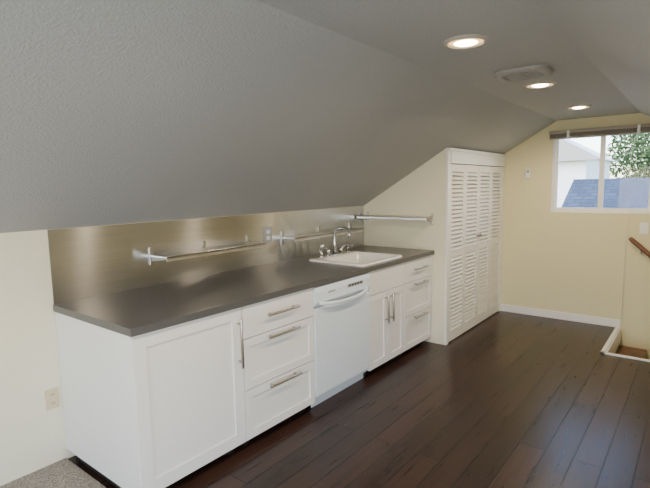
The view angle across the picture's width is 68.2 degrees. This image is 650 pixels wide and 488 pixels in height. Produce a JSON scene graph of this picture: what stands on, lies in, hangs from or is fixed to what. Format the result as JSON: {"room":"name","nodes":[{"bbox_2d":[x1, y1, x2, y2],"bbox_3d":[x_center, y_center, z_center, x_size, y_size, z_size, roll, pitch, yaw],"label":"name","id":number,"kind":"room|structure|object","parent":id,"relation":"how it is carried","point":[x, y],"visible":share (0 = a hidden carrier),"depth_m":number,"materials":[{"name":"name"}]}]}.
{"room":"attic kitchen","nodes":[
{"label":"attic kitchen","id":0,"kind":"room"},
{"bbox_2d":[0,206,354,485],"bbox_3d":[-1.339,0.579,3.011,0.120,1.504,8.691,4,9,38],"label":"wall","id":1,"kind":"structure","parent":0,"point":[32,437],"depth_m":2.58,"materials":[{"name":"beige"}]},
{"bbox_2d":[45,387,59,410],"bbox_3d":[-1.529,0.869,2.692,0.008,0.115,0.070,4,9,38],"label":"wall outlet","id":2,"kind":"object","parent":1,"relation":"attached to","point":[51,395],"visible":1,"depth_m":2.69,"materials":[{"name":"beige plastic"}]},
{"bbox_2d":[47,206,363,303],"bbox_3d":[-0.551,-0.032,3.853,0.007,0.415,3.110,4,9,38],"label":"backsplash","id":3,"kind":"structure","parent":1,"relation":"attached to","point":[86,262],"depth_m":3.24,"materials":[{"name":"silver metal"}]},
{"bbox_2d":[263,226,271,242],"bbox_3d":[-0.469,-0.075,3.945,0.008,0.130,0.095,4,9,38],"label":"wall outlet","id":4,"kind":"object","parent":3,"relation":"attached to","point":[267,231],"visible":0.97,"depth_m":3.94,"materials":[{"name":"grey plastic"}]},
{"bbox_2d":[149,235,265,264],"bbox_3d":[-0.793,0.039,3.390,0.194,0.115,0.872,4,9,38],"label":"wall shelf","id":5,"kind":"object","parent":1,"relation":"attached to","point":[205,251],"visible":1,"depth_m":3.28,"materials":[{"name":"silver metal"}]},
{"bbox_2d":[281,223,362,244],"bbox_3d":[0.004,-0.099,4.427,0.154,0.115,1.022,4,9,38],"label":"wall shelf","id":6,"kind":"object","parent":1,"relation":"attached to","point":[319,234],"visible":0.94,"depth_m":4.26,"materials":[{"name":"silver metal"}]},
{"bbox_2d":[0,0,649,232],"bbox_3d":[0.164,-0.488,1.675,4.041,1.141,8.971,4,9,38],"label":"ceiling","id":7,"kind":"structure","parent":0,"point":[112,112],"depth_m":2.27,"materials":[{"name":"grey paint"}]},
{"bbox_2d":[443,34,488,48],"bbox_3d":[0.667,-0.951,2.272,0.206,0.019,0.206,4,9,38],"label":"recessed light","id":8,"kind":"object","parent":7,"relation":"in","point":[468,41],"visible":1,"depth_m":2.24,"materials":[{"name":"beige"}]},
{"bbox_2d":[494,65,553,81],"bbox_3d":[1.214,-1.036,2.930,0.310,0.026,0.290,4,9,38],"label":"ceiling vent","id":9,"kind":"object","parent":7,"relation":"attached to","point":[532,72],"depth_m":2.88,"materials":[{"name":"white plastic"}]},
{"bbox_2d":[524,81,556,88],"bbox_3d":[1.477,-1.088,3.292,0.206,0.019,0.206,4,9,38],"label":"recessed light","id":10,"kind":"object","parent":7,"relation":"in","point":[540,84],"visible":1,"depth_m":3.26,"materials":[{"name":"beige"}]},
{"bbox_2d":[566,105,591,109],"bbox_3d":[2.275,-1.222,4.297,0.206,0.019,0.206,4,9,38],"label":"recessed light","id":11,"kind":"object","parent":7,"relation":"in","point":[574,107],"visible":1,"depth_m":4.26,"materials":[{"name":"beige glass"}]},
{"bbox_2d":[68,311,649,487],"bbox_3d":[0.198,1.381,1.898,3.961,0.120,8.691,4,9,38],"label":"floor","id":12,"kind":"structure","parent":0,"point":[513,400],"depth_m":3.08,"materials":[{"name":"brown wood"}]},
{"bbox_2d":[0,458,105,487],"bbox_3d":[-1.256,1.562,0.061,3.761,0.010,3.994,4,9,38],"label":"carpet","id":13,"kind":"object","parent":12,"relation":"on","point":[63,473],"visible":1,"depth_m":2.57,"materials":[{"name":"beige carpet"}]},
{"bbox_2d":[55,307,245,487],"bbox_3d":[-0.966,0.800,2.733,0.827,0.877,0.673,4,9,38],"label":"base cabinet","id":14,"kind":"object","parent":12,"relation":"on","point":[151,409],"visible":0.9,"depth_m":2.46,"materials":[{"name":"white wood"}]},
{"bbox_2d":[53,245,433,336],"bbox_3d":[-0.232,0.217,3.632,0.807,0.038,3.116,4,9,38],"label":"countertop","id":15,"kind":"structure","parent":14,"relation":"on","point":[139,311],"depth_m":2.89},
{"bbox_2d":[319,227,352,257],"bbox_3d":[0.148,-0.023,4.219,0.215,0.256,0.441,4,9,38],"label":"kitchen faucet","id":16,"kind":"object","parent":15,"relation":"on","point":[335,253],"visible":1,"depth_m":4.24,"materials":[{"name":"silver metal"}]},
{"bbox_2d":[309,251,401,266],"bbox_3d":[0.273,0.207,4.159,0.575,0.191,0.650,4,9,38],"label":"sink","id":17,"kind":"object","parent":15,"relation":"in","point":[354,258],"visible":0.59,"depth_m":4.27,"materials":[{"name":"white ceramic"}]},
{"bbox_2d":[241,288,314,444],"bbox_3d":[-0.554,0.732,3.239,0.811,0.877,0.636,4,9,38],"label":"base cabinet","id":18,"kind":"object","parent":12,"relation":"on","point":[278,333],"visible":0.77,"depth_m":2.98,"materials":[{"name":"white wood"}]},
{"bbox_2d":[311,273,369,407],"bbox_3d":[-0.104,0.667,3.718,0.760,0.868,0.670,4,9,38],"label":"dishwasher","id":19,"kind":"object","parent":12,"relation":"on","point":[341,308],"visible":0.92,"depth_m":3.48,"materials":[{"name":"white metal"}]},
{"bbox_2d":[363,263,403,375],"bbox_3d":[0.239,0.598,4.239,0.811,0.877,0.570,4,9,38],"label":"base cabinet","id":20,"kind":"object","parent":12,"relation":"on","point":[386,290],"visible":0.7,"depth_m":3.99,"materials":[{"name":"white wood"}]},
{"bbox_2d":[397,255,431,355],"bbox_3d":[0.584,0.540,4.673,0.811,0.877,0.541,4,9,38],"label":"base cabinet","id":21,"kind":"object","parent":12,"relation":"on","point":[417,284],"visible":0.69,"depth_m":4.43,"materials":[{"name":"white wood"}]},
{"bbox_2d":[364,149,445,344],"bbox_3d":[0.790,0.016,4.829,0.920,1.873,0.050,4,9,38],"label":"wall","id":22,"kind":"structure","parent":0,"point":[422,192],"depth_m":4.66,"materials":[{"name":"beige paint"}]},
{"bbox_2d":[357,211,432,223],"bbox_3d":[0.680,-0.257,4.743,0.780,0.110,0.157,4,9,38],"label":"wall shelf","id":23,"kind":"object","parent":22,"relation":"attached to","point":[429,218],"depth_m":4.66,"materials":[{"name":"silver metal"}]},
{"bbox_2d":[448,164,465,341],"bbox_3d":[1.283,0.088,4.718,0.037,1.716,0.360,4,9,38],"label":"louvered closet door","id":24,"kind":"structure","parent":22,"relation":"in","point":[457,172],"depth_m":4.72,"materials":[{"name":"white wood"}]},
{"bbox_2d":[463,165,479,332],"bbox_3d":[1.520,0.050,4.997,0.062,1.716,0.360,4,9,38],"label":"louvered closet door","id":25,"kind":"structure","parent":22,"relation":"in","point":[471,234],"depth_m":5.01,"materials":[{"name":"white wood"}]},
{"bbox_2d":[444,148,505,344],"bbox_3d":[1.633,-0.036,5.128,0.050,1.875,1.583,4,9,38],"label":"trim","id":26,"kind":"structure","parent":22,"relation":"attached to","point":[453,155],"depth_m":4.62,"materials":[{"name":"white wood"}]},
{"bbox_2d":[476,166,490,324],"bbox_3d":[1.748,0.011,5.284,0.062,1.716,0.360,4,9,38],"label":"louvered closet door","id":27,"kind":"structure","parent":22,"relation":"in","point":[484,204],"depth_m":5.29,"materials":[{"name":"white wood"}]},
{"bbox_2d":[488,167,501,316],"bbox_3d":[1.966,-0.028,5.578,0.037,1.716,0.360,4,9,38],"label":"louvered closet door","id":28,"kind":"structure","parent":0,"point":[496,196],"depth_m":5.58,"materials":[{"name":"white wood"}]},
{"bbox_2d":[453,113,649,359],"bbox_3d":[2.931,1.060,5.354,4.001,5.200,0.140,4,9,38],"label":"wall","id":29,"kind":"structure","parent":0,"point":[567,262],"depth_m":5.32,"materials":[{"name":"beige paint"}]},
{"bbox_2d":[525,169,530,177],"bbox_3d":[2.320,-0.808,5.480,0.050,0.100,0.028,4,9,38],"label":"wall thermostat","id":30,"kind":"object","parent":29,"relation":"attached to","point":[528,171],"visible":1,"depth_m":5.47,"materials":[{"name":"white plastic"}]},
{"bbox_2d":[500,304,619,326],"bbox_3d":[2.631,0.808,5.459,1.250,0.085,0.014,4,9,38],"label":"baseboard","id":31,"kind":"structure","parent":29,"relation":"attached to","point":[508,308],"depth_m":5.42,"materials":[{"name":"white wood"}]},
{"bbox_2d":[551,129,649,213],"bbox_3d":[2.937,-0.760,5.092,0.963,0.855,0.070,4,9,38],"label":"window","id":32,"kind":"structure","parent":29,"relation":"in","point":[555,162],"depth_m":5.11,"materials":[{"name":"white"}]},
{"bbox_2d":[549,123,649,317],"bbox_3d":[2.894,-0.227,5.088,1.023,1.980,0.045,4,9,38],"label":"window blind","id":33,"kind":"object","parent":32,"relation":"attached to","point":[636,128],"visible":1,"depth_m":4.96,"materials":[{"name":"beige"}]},
{"bbox_2d":[600,326,649,361],"bbox_3d":[3.276,1.047,4.349,1.230,0.172,0.996,4,9,38],"label":"trim","id":34,"kind":"structure","parent":29,"relation":"attached to","point":[614,339],"depth_m":4.61,"materials":[{"name":"white wood"}]},
{"bbox_2d":[616,346,646,358],"bbox_3d":[3.424,1.829,4.367,1.435,1.330,0.945,4,9,38],"label":"staircase","id":35,"kind":"structure","parent":29,"relation":"attached to","point":[623,350],"depth_m":4.90,"materials":[{"name":"brown wood"}]},
{"bbox_2d":[628,237,649,257],"bbox_3d":[3.548,0.444,4.638,1.091,0.982,0.083,4,9,38],"label":"handrail","id":36,"kind":"object","parent":29,"relation":"attached to","point":[637,244],"visible":1,"depth_m":4.84,"materials":[{"name":"brown wood"}]},
{"bbox_2d":[639,222,648,233],"bbox_3d":[3.230,-0.160,4.855,0.075,0.115,0.012,4,9,38],"label":"light switch","id":37,"kind":"object","parent":29,"relation":"attached to","point":[644,226],"visible":1,"depth_m":4.85,"materials":[{"name":"white plastic"}]},
{"label":"outside","id":38,"kind":"structure","parent":0,"visible":0},
{"bbox_3d":[4.763,4.273,11.056,80.000,0.200,100.000,4,9,38],"label":"ground","id":39,"kind":"structure","parent":38,"visible":0},
{"bbox_2d":[557,139,616,206],"bbox_3d":[7.194,-1.385,20.308,8.350,8.750,5.400,4,9,38],"label":"neighboring house","id":40,"kind":"structure","parent":39,"relation":"on","point":[576,161],"depth_m":16.33,"materials":[{"name":"white"}]},
{"bbox_2d":[606,133,649,178],"bbox_3d":[14.776,-1.788,22.177,3.674,8.836,2.480,4,9,38],"label":"tree","id":41,"kind":"object","parent":39,"relation":"on","point":[643,167],"visible":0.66,"depth_m":21.84,"materials":[{"name":"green plant"}]},
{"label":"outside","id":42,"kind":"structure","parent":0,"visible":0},
{"bbox_2d":[561,178,649,207],"bbox_3d":[8.915,0.106,8.806,9.200,2.860,5.500,4,9,38],"label":"neighboring roof","id":43,"kind":"structure","parent":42,"point":[582,193],"depth_m":12.44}
]}

